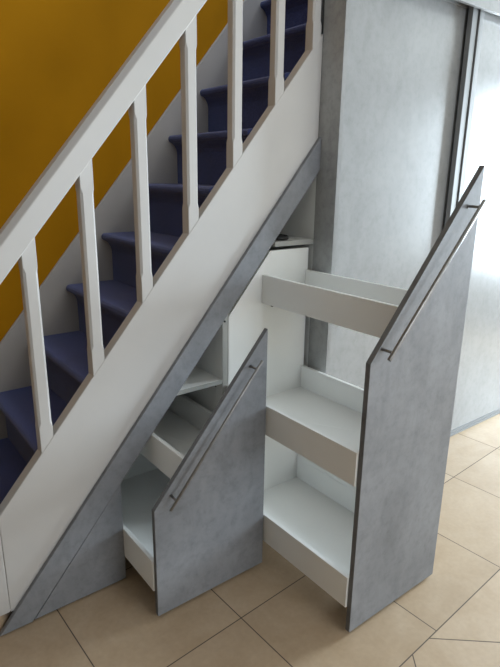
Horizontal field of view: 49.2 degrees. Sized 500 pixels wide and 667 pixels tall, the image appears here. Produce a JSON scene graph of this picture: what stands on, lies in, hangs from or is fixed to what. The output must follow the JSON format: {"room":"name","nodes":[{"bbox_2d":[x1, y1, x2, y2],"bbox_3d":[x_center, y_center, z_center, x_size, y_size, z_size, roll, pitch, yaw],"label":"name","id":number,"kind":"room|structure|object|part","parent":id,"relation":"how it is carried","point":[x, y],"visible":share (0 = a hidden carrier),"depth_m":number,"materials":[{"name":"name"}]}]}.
{"room":"home stair hallway","nodes":[
{"label":"home stair hallway","id":0,"kind":"room"},
{"bbox_2d":[0,0,243,341],"bbox_3d":[0.009,-1.610,2.680,7.600,4.600,0.100,-11,20,-36],"label":"wall","id":1,"kind":"structure","parent":0,"point":[57,57],"depth_m":2.21,"materials":[{"name":"paint"}]},
{"bbox_2d":[0,414,499,666],"bbox_3d":[1.278,1.110,1.715,7.400,0.050,4.600,-11,20,-36],"label":"floor","id":2,"kind":"structure","parent":0,"point":[269,614],"depth_m":1.92,"materials":[{"name":"beige tile"}]},
{"bbox_2d":[0,137,320,635],"bbox_3d":[-0.470,0.038,2.264,1.407,1.652,0.660,-11,20,-36],"label":"tall cabinet","id":3,"kind":"object","parent":2,"relation":"on","point":[89,556],"visible":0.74,"depth_m":2.03,"materials":[{"name":"laminate"}]},
{"bbox_3d":[-0.613,0.767,1.945,0.342,0.409,0.016,-11,20,-36],"label":"corner panel","id":4,"kind":"part","parent":3,"relation":"part of","materials":[{"name":"concrete"}]},
{"bbox_2d":[121,328,267,615],"bbox_3d":[-0.344,0.414,2.176,0.473,0.982,0.781,-11,20,-36],"label":"drawer","id":5,"kind":"object","parent":3,"relation":"in","point":[192,497],"visible":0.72,"depth_m":1.97,"materials":[{"name":"laminate"}]},
{"bbox_3d":[-0.596,0.414,2.478,0.430,0.594,0.016,-11,20,-36],"label":"panel","id":6,"kind":"part","parent":5,"relation":"part of","materials":[{"name":"white laminate"}]},
{"bbox_2d":[121,468,169,590],"bbox_3d":[-0.379,0.723,2.271,0.432,0.121,0.704,-11,20,-36],"label":"tray","id":7,"kind":"object","parent":5,"relation":"attached to","point":[141,488],"depth_m":2.29,"materials":[{"name":"white laminate"}]},
{"bbox_2d":[140,394,211,478],"bbox_3d":[-0.320,0.383,2.215,0.297,0.122,0.704,-11,20,-36],"label":"tray","id":8,"kind":"object","parent":5,"relation":"attached to","point":[167,447],"depth_m":2.25,"materials":[{"name":"white laminate"}]},
{"bbox_3d":[-0.108,0.337,1.834,0.382,0.451,0.010,-11,20,-36],"label":"handle","id":9,"kind":"part","parent":5,"relation":"part of","materials":[{"name":"metal"}]},
{"bbox_2d":[180,366,221,389],"bbox_3d":[-0.386,0.143,2.350,0.228,0.017,0.600,-11,20,-36],"label":"shelf","id":10,"kind":"object","parent":3,"relation":"attached to","point":[201,377],"depth_m":2.19,"materials":[{"name":"white laminate"}]},
{"bbox_2d":[276,234,288,240],"bbox_3d":[0.126,-0.399,2.256,0.071,0.026,0.062,-3,17,-12],"label":"pouch","id":11,"kind":"object","parent":3,"relation":"on","point":[281,237],"visible":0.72,"depth_m":2.23,"materials":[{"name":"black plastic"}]},
{"bbox_2d":[272,236,308,246],"bbox_3d":[0.002,-0.444,2.486,0.212,0.019,0.600,-11,20,-36],"label":"shelf","id":12,"kind":"object","parent":3,"relation":"attached to","point":[303,241],"depth_m":2.27,"materials":[{"name":"white laminate"}]},
{"bbox_2d":[0,0,322,630],"bbox_3d":[-0.229,-0.735,2.240,3.024,3.157,0.676,-11,20,-36],"label":"staircase","id":13,"kind":"structure","parent":2,"relation":"on","point":[89,347],"depth_m":1.98,"materials":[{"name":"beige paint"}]},
{"bbox_3d":[-0.867,0.338,1.679,0.108,1.259,0.102,-11,20,-36],"label":"newel post","id":14,"kind":"part","parent":13,"relation":"part of","materials":[{"name":"beige paint"}]},
{"bbox_3d":[-0.139,-1.165,1.774,1.646,2.069,0.056,-11,20,-36],"label":"handrail","id":15,"kind":"part","parent":13,"relation":"part of","materials":[{"name":"beige paint"}]},
{"bbox_2d":[226,165,485,631],"bbox_3d":[0.325,0.173,2.040,0.486,1.539,0.778,-11,20,-36],"label":"drawer","id":16,"kind":"object","parent":2,"relation":"on","point":[354,476],"visible":0.94,"depth_m":1.91,"materials":[{"name":"laminate"}]},
{"bbox_3d":[0.071,0.198,2.346,0.416,1.104,0.016,-11,20,-36],"label":"panel","id":17,"kind":"part","parent":16,"relation":"part of","materials":[{"name":"white laminate"}]},
{"bbox_2d":[226,365,363,486],"bbox_3d":[0.284,0.310,2.082,0.428,0.118,0.696,-11,20,-36],"label":"tray","id":18,"kind":"object","parent":16,"relation":"attached to","point":[316,415],"depth_m":2.14,"materials":[{"name":"white laminate"}]},
{"bbox_2d":[263,454,355,606],"bbox_3d":[0.278,0.740,2.206,0.428,0.146,0.696,-11,20,-36],"label":"tray","id":19,"kind":"object","parent":16,"relation":"attached to","point":[308,511],"depth_m":2.27,"materials":[{"name":"white laminate"}]},
{"bbox_2d":[262,269,407,337],"bbox_3d":[0.360,-0.120,2.013,0.252,0.117,0.696,-11,20,-36],"label":"tray","id":20,"kind":"object","parent":16,"relation":"attached to","point":[366,307],"depth_m":2.00,"materials":[{"name":"white laminate"}]},
{"bbox_3d":[0.400,0.051,1.587,0.013,0.013,0.039,-11,20,-36],"label":"handle post","id":21,"kind":"part","parent":16,"relation":"part of","materials":[{"name":"metal"}]},
{"bbox_3d":[0.531,0.243,1.790,0.477,1.528,0.018,-11,20,-36],"label":"panel","id":22,"kind":"part","parent":16,"relation":"part of","materials":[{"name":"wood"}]},
{"bbox_3d":[0.560,-0.166,1.622,0.409,0.449,0.012,-11,20,-36],"label":"handle","id":23,"kind":"part","parent":16,"relation":"part of","materials":[{"name":"metal"}]},
{"bbox_3d":[0.693,-0.393,1.690,0.013,0.013,0.039,-11,20,-36],"label":"handle post","id":24,"kind":"part","parent":16,"relation":"part of","materials":[{"name":"metal"}]},
{"bbox_2d":[308,0,499,436],"bbox_3d":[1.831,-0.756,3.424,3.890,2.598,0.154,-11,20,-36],"label":"wardrobe","id":25,"kind":"object","parent":2,"relation":"on","point":[409,111],"visible":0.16,"depth_m":2.53,"materials":[{"name":"laminate"}]},
{"bbox_3d":[1.793,-0.771,3.472,3.890,2.598,0.028,-11,20,-36],"label":"panel","id":26,"kind":"part","parent":25,"relation":"part of","materials":[{"name":"wood"}]},
{"bbox_3d":[0.313,-0.444,2.267,0.021,2.598,0.112,-11,20,-36],"label":"panel","id":27,"kind":"part","parent":25,"relation":"part of","materials":[{"name":"wood"}]},
{"bbox_3d":[0.670,-0.381,2.628,0.948,2.258,0.018,-11,20,-36],"label":"sliding door","id":28,"kind":"part","parent":25,"relation":"part of","materials":[{"name":"concrete"}]},
{"bbox_3d":[0.694,-1.475,2.300,0.948,0.048,0.005,-11,20,-36],"label":"rail","id":29,"kind":"part","parent":25,"relation":"part of","materials":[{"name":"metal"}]},
{"bbox_3d":[1.452,0.552,3.479,0.962,0.016,0.004,-11,20,-36],"label":"rail","id":30,"kind":"part","parent":25,"relation":"part of","materials":[{"name":"metal"}]},
{"bbox_3d":[1.444,-0.585,3.144,1.007,2.386,0.018,-11,20,-36],"label":"sliding door","id":31,"kind":"part","parent":25,"relation":"part of","materials":[{"name":"concrete"}]},
{"bbox_3d":[1.898,-1.819,3.066,3.868,0.355,0.018,-11,20,-36],"label":"header panel","id":32,"kind":"part","parent":25,"relation":"part of","materials":[{"name":"concrete"}]}
]}

